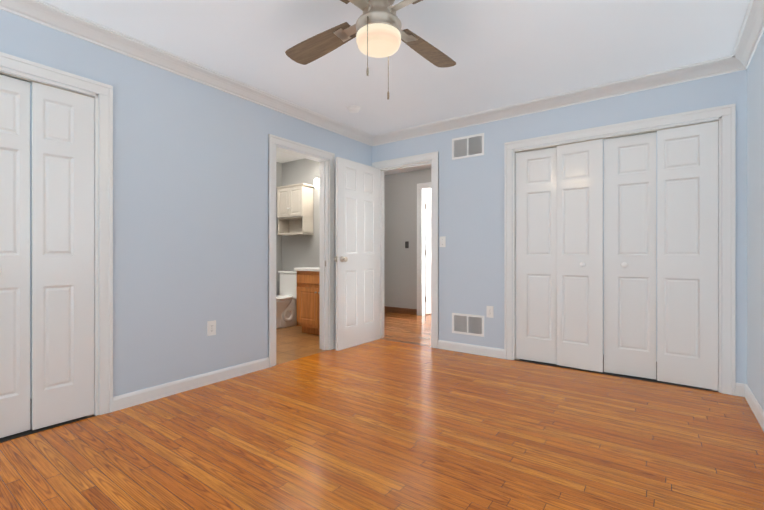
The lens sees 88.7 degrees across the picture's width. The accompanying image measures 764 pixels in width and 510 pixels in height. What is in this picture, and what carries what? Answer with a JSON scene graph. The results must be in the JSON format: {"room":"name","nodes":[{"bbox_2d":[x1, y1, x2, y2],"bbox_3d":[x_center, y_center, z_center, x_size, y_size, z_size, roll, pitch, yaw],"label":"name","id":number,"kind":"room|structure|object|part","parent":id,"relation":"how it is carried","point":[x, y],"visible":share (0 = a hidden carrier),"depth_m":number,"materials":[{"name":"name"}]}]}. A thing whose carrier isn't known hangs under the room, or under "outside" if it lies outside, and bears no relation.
{"room":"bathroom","nodes":[
{"label":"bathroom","id":0,"kind":"room"},
{"bbox_2d":[0,399,94,442],"bbox_3d":[-2.181,0.999,2.451,0.686,0.005,0.425,0,0,36],"label":"gap","id":1,"kind":"object","parent":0,"point":[17,435],"depth_m":2.25,"materials":[{"name":"black"}]},
{"bbox_2d":[0,9,371,396],"bbox_3d":[-1.479,-0.199,2.945,0.120,2.400,4.700,0,0,36],"label":"wall","id":2,"kind":"structure","parent":0,"point":[190,208],"depth_m":2.85,"materials":[{"name":"blue paint"}]},
{"bbox_2d":[0,71,93,437],"bbox_3d":[-1.985,0.007,2.210,0.063,1.988,0.591,0,0,36],"label":"bifold closet door","id":3,"kind":"structure","parent":2,"relation":"in","point":[62,254],"depth_m":2.25,"materials":[{"name":"white painted wood"}]},
{"bbox_3d":[-2.083,0.006,2.097,0.028,1.965,0.292,0,0,34],"label":"panel","id":4,"kind":"part","parent":3,"relation":"part of","materials":[{"name":"white wood"}]},
{"bbox_3d":[-1.890,0.006,2.324,0.028,1.965,0.292,0,0,38],"label":"panel","id":5,"kind":"part","parent":3,"relation":"part of","materials":[{"name":"white wood"}]},
{"bbox_2d":[0,52,112,415],"bbox_3d":[-1.997,-0.038,2.218,0.139,2.078,0.771,0,0,36],"label":"trim","id":6,"kind":"structure","parent":2,"relation":"attached to","point":[103,250],"depth_m":2.44,"materials":[{"name":"white wood"}]},
{"bbox_2d":[0,0,373,145],"bbox_3d":[-1.395,-1.354,2.883,0.088,0.090,4.460,0,0,36],"label":"crown molding","id":7,"kind":"structure","parent":2,"relation":"attached to","point":[52,17],"depth_m":2.69,"materials":[{"name":"white wood"}]},
{"bbox_2d":[207,320,215,335],"bbox_3d":[-1.328,0.571,3.046,0.007,0.114,0.070,0,0,36],"label":"outlet","id":8,"kind":"object","parent":2,"relation":"attached to","point":[211,328],"visible":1,"depth_m":3.04,"materials":[{"name":"white plastic"}]},
{"bbox_2d":[113,340,335,411],"bbox_3d":[-1.425,0.956,2.906,0.014,0.090,4.460,0,0,36],"label":"baseboard","id":9,"kind":"structure","parent":2,"relation":"attached to","point":[127,400],"depth_m":2.87,"materials":[{"name":"white wood"}]},
{"bbox_2d":[268,134,438,366],"bbox_3d":[-0.219,-0.054,3.930,1.037,2.108,1.662,0,0,36],"label":"door frame","id":10,"kind":"structure","parent":2,"relation":"attached to","point":[328,158],"depth_m":4.12,"materials":[{"name":"white wood"}]},
{"bbox_2d":[334,157,379,350],"bbox_3d":[-0.255,-0.013,4.340,0.163,2.010,0.720,0,0,37],"label":"hall door","id":11,"kind":"structure","parent":2,"relation":"in","point":[357,253],"depth_m":4.28,"materials":[{"name":"white wood"}]},
{"bbox_3d":[-0.392,0.044,4.074,0.064,0.064,0.064,0,0,37],"label":"knob","id":12,"kind":"part","parent":11,"relation":"part of","materials":[{"name":"silver metal"}]},
{"bbox_2d":[276,162,281,294],"bbox_3d":[-2.253,-0.200,5.042,0.100,2.400,2.340,0,0,36],"label":"wall","id":13,"kind":"structure","parent":0,"point":[278,237],"depth_m":5.90,"materials":[{"name":"paint"}]},
{"bbox_2d":[282,158,319,270],"bbox_3d":[-0.828,-0.201,5.514,1.850,2.400,0.100,0,0,36],"label":"wall","id":14,"kind":"structure","parent":0,"point":[300,251],"depth_m":5.68,"materials":[{"name":"paint"}]},
{"bbox_2d":[276,183,313,235],"bbox_3d":[-1.258,-0.641,5.619,0.574,0.700,0.233,0,0,36],"label":"upper cabinet","id":15,"kind":"object","parent":14,"relation":"attached to","point":[294,209],"visible":0.96,"depth_m":5.53,"materials":[{"name":"beige wood"}]},
{"bbox_3d":[-1.419,-0.749,5.624,0.259,0.416,0.016,0,0,36],"label":"door","id":16,"kind":"part","parent":15,"relation":"part of","materials":[{"name":"beige wood"}]},
{"bbox_3d":[-1.206,-0.749,5.469,0.259,0.416,0.016,0,0,36],"label":"door","id":17,"kind":"part","parent":15,"relation":"part of","materials":[{"name":"beige wood"}]},
{"bbox_2d":[314,177,319,187],"bbox_3d":[-0.544,-1.010,5.164,0.980,0.160,0.129,0,0,36],"label":"sconce","id":18,"kind":"object","parent":14,"relation":"attached to","point":[317,182],"visible":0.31,"depth_m":5.36,"materials":[{"name":"white glass"}]},
{"bbox_2d":[0,312,763,509],"bbox_3d":[-0.297,1.040,3.211,5.420,0.080,6.520,0,0,36],"label":"floor","id":19,"kind":"structure","parent":0,"point":[380,424],"depth_m":2.07,"materials":[{"name":"brown wood"}]},
{"bbox_2d":[276,270,296,328],"bbox_3d":[-1.415,0.615,5.442,0.460,0.768,0.695,0,0,36],"label":"toilet","id":20,"kind":"object","parent":19,"relation":"on","point":[286,307],"visible":0.69,"depth_m":5.47,"materials":[{"name":"white ceramic"}]},
{"bbox_3d":[-1.464,0.581,5.371,0.392,0.040,0.521,0,0,36],"label":"seat","id":21,"kind":"part","parent":20,"relation":"part of","materials":[{"name":"white ceramic"}]},
{"bbox_3d":[-1.438,0.800,5.407,0.370,0.398,0.590,0,0,36],"label":"bowl","id":22,"kind":"part","parent":20,"relation":"part of","materials":[{"name":"white ceramic"}]},
{"bbox_3d":[-1.271,0.248,5.636,0.456,0.033,0.212,0,0,36],"label":"lid","id":23,"kind":"part","parent":20,"relation":"part of","materials":[{"name":"white ceramic"}]},
{"bbox_3d":[-1.269,0.444,5.639,0.430,0.360,0.193,0,0,36],"label":"tank","id":24,"kind":"part","parent":20,"relation":"part of","materials":[{"name":"white ceramic"}]},
{"bbox_2d":[294,267,319,334],"bbox_3d":[-0.627,0.540,4.953,0.825,0.920,0.569,0,0,36],"label":"bathroom vanity","id":25,"kind":"object","parent":19,"relation":"on","point":[308,299],"visible":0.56,"depth_m":4.85,"materials":[{"name":"brown wood"}]},
{"bbox_3d":[-0.922,0.630,4.854,0.364,0.450,0.018,0,0,36],"label":"door","id":26,"kind":"part","parent":25,"relation":"part of","materials":[{"name":"brown wood"}]},
{"bbox_3d":[-0.618,0.630,4.633,0.364,0.450,0.018,0,0,36],"label":"door","id":27,"kind":"part","parent":25,"relation":"part of","materials":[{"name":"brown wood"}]},
{"bbox_2d":[41,0,749,191],"bbox_3d":[0.309,-1.450,4.067,5.450,0.100,8.620,0,0,36],"label":"ceiling","id":28,"kind":"structure","parent":0,"point":[501,53],"depth_m":2.61,"materials":[{"name":"paint"}]},
{"bbox_2d":[347,105,359,112],"bbox_3d":[-0.268,-1.379,3.708,0.128,0.042,0.128,0,0,36],"label":"smoke detector","id":29,"kind":"object","parent":28,"relation":"attached to","point":[353,108],"visible":1,"depth_m":3.67,"materials":[{"name":"white plastic"}]},
{"bbox_2d":[285,0,455,99],"bbox_3d":[-0.016,-1.104,1.930,1.031,0.588,1.031,0,0,-6],"label":"fan","id":30,"kind":"object","parent":28,"relation":"hanging from","point":[376,30],"visible":1,"depth_m":1.97,"materials":[{"name":"brown wood"}]},
{"bbox_3d":[-0.341,-1.185,2.211,0.513,0.034,0.155,0,0,36],"label":"blade","id":31,"kind":"part","parent":30,"relation":"part of","materials":[{"name":"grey wood"}]},
{"bbox_3d":[-0.016,-1.049,1.930,0.221,0.065,0.221,0,0,36],"label":"glass","id":32,"kind":"part","parent":30,"relation":"part of","materials":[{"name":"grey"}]},
{"bbox_3d":[0.265,-1.185,2.254,0.155,0.034,0.513,0,0,36],"label":"blade","id":33,"kind":"part","parent":30,"relation":"part of","materials":[{"name":"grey wood"}]},
{"bbox_2d":[384,169,430,308],"bbox_3d":[1.155,-0.201,6.123,4.000,2.400,0.100,0,0,36],"label":"wall","id":34,"kind":"structure","parent":0,"point":[400,230],"depth_m":6.66,"materials":[{"name":"paint"}]},
{"bbox_2d":[384,306,416,314],"bbox_3d":[1.122,0.949,6.078,4.000,0.100,0.014,0,0,36],"label":"baseboard","id":35,"kind":"structure","parent":34,"relation":"attached to","point":[409,311],"depth_m":6.66,"materials":[{"name":"brown wood"}]},
{"bbox_2d":[417,182,430,315],"bbox_3d":[0.992,-0.090,6.230,0.946,2.178,0.119,0,0,36],"label":"door frame","id":36,"kind":"structure","parent":34,"relation":"attached to","point":[421,250],"depth_m":6.44,"materials":[{"name":"white wood"}]},
{"bbox_2d":[425,191,430,313],"bbox_3d":[1.006,-0.041,6.779,0.770,2.060,0.035,0,0,-42],"label":"hall door","id":37,"kind":"structure","parent":34,"relation":"in","point":[428,252],"depth_m":6.55,"materials":[{"name":"white wood"}]},
{"bbox_2d":[372,69,746,383],"bbox_3d":[1.312,-0.200,3.746,3.450,2.400,0.120,0,0,36],"label":"wall","id":38,"kind":"structure","parent":0,"point":[471,229],"depth_m":3.82,"materials":[{"name":"blue paint"}]},
{"bbox_2d":[439,236,445,246],"bbox_3d":[0.641,-0.140,4.151,0.070,0.114,0.014,0,0,36],"label":"light switch","id":39,"kind":"object","parent":38,"relation":"attached to","point":[442,241],"visible":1,"depth_m":4.15,"materials":[{"name":"white plastic"}]},
{"bbox_2d":[452,313,483,336],"bbox_3d":[0.874,0.710,3.987,0.350,0.210,0.006,0,0,36],"label":"air vent","id":40,"kind":"object","parent":38,"relation":"in","point":[469,324],"visible":1,"depth_m":3.98,"materials":[{"name":"white metal"}]},
{"bbox_2d":[452,133,483,159],"bbox_3d":[0.874,-1.105,3.986,0.350,0.220,0.006,0,0,36],"label":"air vent","id":41,"kind":"object","parent":38,"relation":"in","point":[468,146],"visible":1,"depth_m":3.98,"materials":[{"name":"white metal"}]},
{"bbox_2d":[486,306,493,317],"bbox_3d":[1.064,0.560,3.848,0.070,0.114,0.007,0,0,36],"label":"outlet","id":42,"kind":"object","parent":38,"relation":"attached to","point":[489,311],"visible":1,"depth_m":3.84,"materials":[{"name":"white plastic"}]},
{"bbox_2d":[372,55,745,145],"bbox_3d":[1.202,-1.355,3.697,3.330,0.090,0.088,0,0,36],"label":"crown molding","id":43,"kind":"structure","parent":38,"relation":"attached to","point":[710,68],"depth_m":3.34,"materials":[{"name":"white wood"}]},
{"bbox_2d":[438,340,745,396],"bbox_3d":[1.224,0.955,3.728,3.330,0.090,0.014,0,0,36],"label":"baseboard","id":44,"kind":"structure","parent":38,"relation":"attached to","point":[491,352],"depth_m":3.91,"materials":[{"name":"white wood"}]},
{"bbox_2d":[515,120,717,390],"bbox_3d":[1.869,0.006,3.298,1.476,1.988,0.090,0,0,36],"label":"bifold closet door","id":45,"kind":"structure","parent":38,"relation":"in","point":[559,254],"depth_m":3.22,"materials":[{"name":"white painted wood"}]},
{"bbox_3d":[1.436,0.006,3.644,0.365,1.965,0.028,0,0,34],"label":"panel","id":46,"kind":"part","parent":45,"relation":"part of","materials":[{"name":"white wood"}]},
{"bbox_3d":[1.721,0.006,3.406,0.365,1.965,0.028,0,0,38],"label":"panel","id":47,"kind":"part","parent":45,"relation":"part of","materials":[{"name":"white wood"}]},
{"bbox_3d":[2.033,0.006,3.210,0.365,1.965,0.028,0,0,34],"label":"panel","id":48,"kind":"part","parent":45,"relation":"part of","materials":[{"name":"white wood"}]},
{"bbox_3d":[2.317,0.006,2.972,0.365,1.965,0.028,0,0,38],"label":"panel","id":49,"kind":"part","parent":45,"relation":"part of","materials":[{"name":"white wood"}]},
{"bbox_2d":[504,104,735,395],"bbox_3d":[1.884,-0.039,3.318,1.656,2.078,0.139,0,0,36],"label":"trim","id":50,"kind":"structure","parent":38,"relation":"attached to","point":[727,252],"depth_m":2.85,"materials":[{"name":"white wood"}]},
{"bbox_2d":[516,355,717,391],"bbox_3d":[2.061,0.999,3.546,1.447,0.005,0.695,0,0,36],"label":"gap","id":51,"kind":"object","parent":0,"point":[536,362],"depth_m":3.26,"materials":[{"name":"black"}]},
{"bbox_2d":[603,141,656,361],"bbox_3d":[2.124,-0.200,3.631,2.000,2.400,0.650,0,0,36],"label":"gap","id":52,"kind":"object","parent":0,"point":[656,250],"depth_m":3.65,"materials":[{"name":"grey"}]},
{"bbox_2d":[747,32,763,410],"bbox_3d":[1.275,-0.198,0.867,0.120,2.400,4.580,0,0,36],"label":"wall","id":53,"kind":"structure","parent":0,"point":[755,226],"depth_m":2.49,"materials":[{"name":"blue paint"}]},
{"bbox_2d":[732,0,763,68],"bbox_3d":[1.226,-1.353,0.976,0.088,0.090,4.460,0,0,36],"label":"crown molding","id":54,"kind":"structure","parent":53,"relation":"attached to","point":[750,34],"depth_m":2.39,"materials":[{"name":"white wood"}]},
{"bbox_2d":[745,384,763,430],"bbox_3d":[1.256,0.957,0.955,0.014,0.090,4.460,0,0,36],"label":"baseboard","id":55,"kind":"structure","parent":53,"relation":"attached to","point":[755,406],"depth_m":2.44,"materials":[{"name":"white wood"}]}
]}

